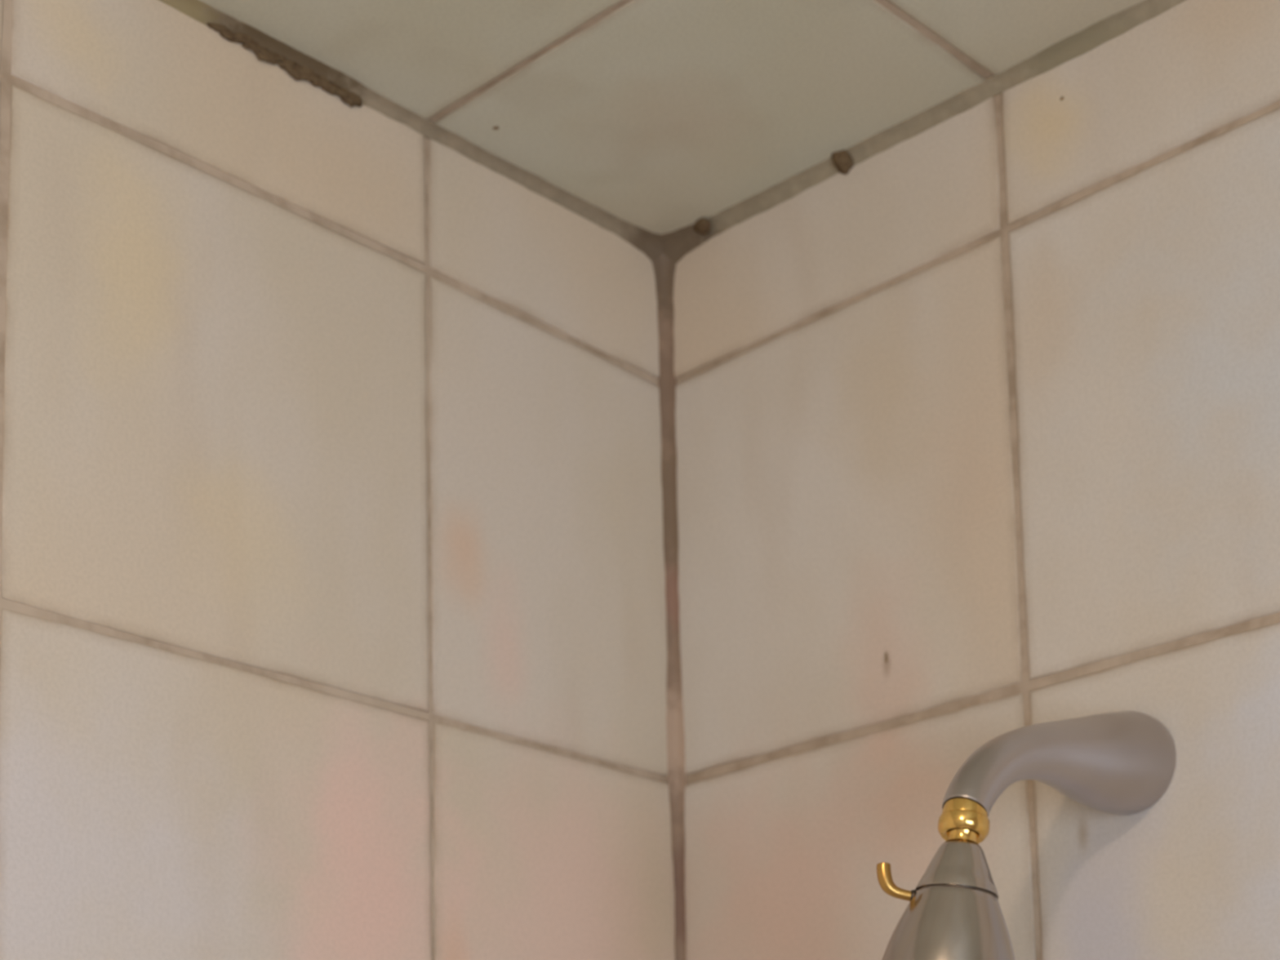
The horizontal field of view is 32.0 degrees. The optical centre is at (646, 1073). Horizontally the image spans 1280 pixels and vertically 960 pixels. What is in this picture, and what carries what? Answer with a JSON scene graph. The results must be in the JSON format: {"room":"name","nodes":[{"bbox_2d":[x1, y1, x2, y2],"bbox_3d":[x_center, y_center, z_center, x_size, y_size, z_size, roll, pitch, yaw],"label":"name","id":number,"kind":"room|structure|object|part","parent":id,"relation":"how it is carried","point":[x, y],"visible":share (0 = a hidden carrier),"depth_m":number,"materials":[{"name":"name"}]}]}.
{"room":"shower stall","nodes":[
{"label":"shower stall","id":0,"kind":"room"},
{"bbox_2d":[0,0,675,959],"bbox_3d":[-0.834,0.396,0.675,0.120,2.470,2.640,-9,-11,43],"label":"wall","id":1,"kind":"structure","parent":0,"point":[332,600],"depth_m":1.37,"materials":[{"name":"tile"}]},
{"bbox_2d":[159,0,663,262],"bbox_3d":[-0.806,-0.706,0.782,0.024,0.026,2.400,-9,-11,43],"label":"grout line","id":2,"kind":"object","parent":1,"relation":"attached to","point":[300,65],"depth_m":1.46,"materials":[{"name":"grey concrete"}]},
{"bbox_2d":[652,253,686,959],"bbox_3d":[0.038,0.550,1.475,0.021,2.350,0.022,-9,-11,43],"label":"grout line","id":3,"kind":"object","parent":1,"relation":"attached to","point":[664,268],"depth_m":1.61,"materials":[{"name":"grey concrete"}]},
{"bbox_2d":[200,0,1144,234],"bbox_3d":[-0.017,-0.909,-0.034,2.321,0.121,2.521,-9,-11,43],"label":"ceiling","id":4,"kind":"structure","parent":0,"point":[662,117],"depth_m":1.43,"materials":[{"name":"tile"}]},
{"bbox_2d":[673,0,1279,959],"bbox_3d":[0.918,0.368,0.751,2.321,2.470,0.120,-9,-11,43],"label":"wall","id":5,"kind":"structure","parent":0,"point":[977,422],"depth_m":1.42,"materials":[{"name":"tile"}]},
{"bbox_2d":[661,0,1186,263],"bbox_3d":[0.802,-0.726,0.897,2.200,0.027,0.027,-9,-11,43],"label":"grout line","id":6,"kind":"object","parent":5,"relation":"attached to","point":[677,244],"depth_m":1.49,"materials":[{"name":"grey concrete"}]},
{"bbox_2d":[693,217,711,235],"bbox_3d":[0.040,-0.614,1.615,0.017,0.011,0.010,-9,-11,43],"label":"mold","id":7,"kind":"object","parent":6,"relation":"on","point":[702,226],"depth_m":1.61,"materials":[{"name":"brown"}]},
{"bbox_2d":[831,149,853,174],"bbox_3d":[0.135,-0.626,1.532,0.014,0.016,0.016,-9,-11,43],"label":"mold","id":8,"kind":"object","parent":6,"relation":"on","point":[842,161],"depth_m":1.53,"materials":[{"name":"brown"}]},
{"bbox_2d":[876,711,1176,959],"bbox_3d":[0.209,-0.120,1.251,0.079,0.210,0.230,-9,-11,43],"label":"shower head","id":9,"kind":"object","parent":5,"relation":"attached to","point":[1123,762],"visible":1,"depth_m":1.20},
{"bbox_3d":[0.135,-0.102,1.194,0.024,0.022,0.008,-2,-8,6],"label":"lever","id":10,"kind":"part","parent":9,"relation":"part of","materials":[{"name":"gold metal"}]},
{"bbox_3d":[0.228,-0.175,1.268,0.061,0.096,0.189,-9,-11,43],"label":"arm","id":11,"kind":"part","parent":9,"relation":"part of","materials":[{"name":"silver metal"}]}
]}

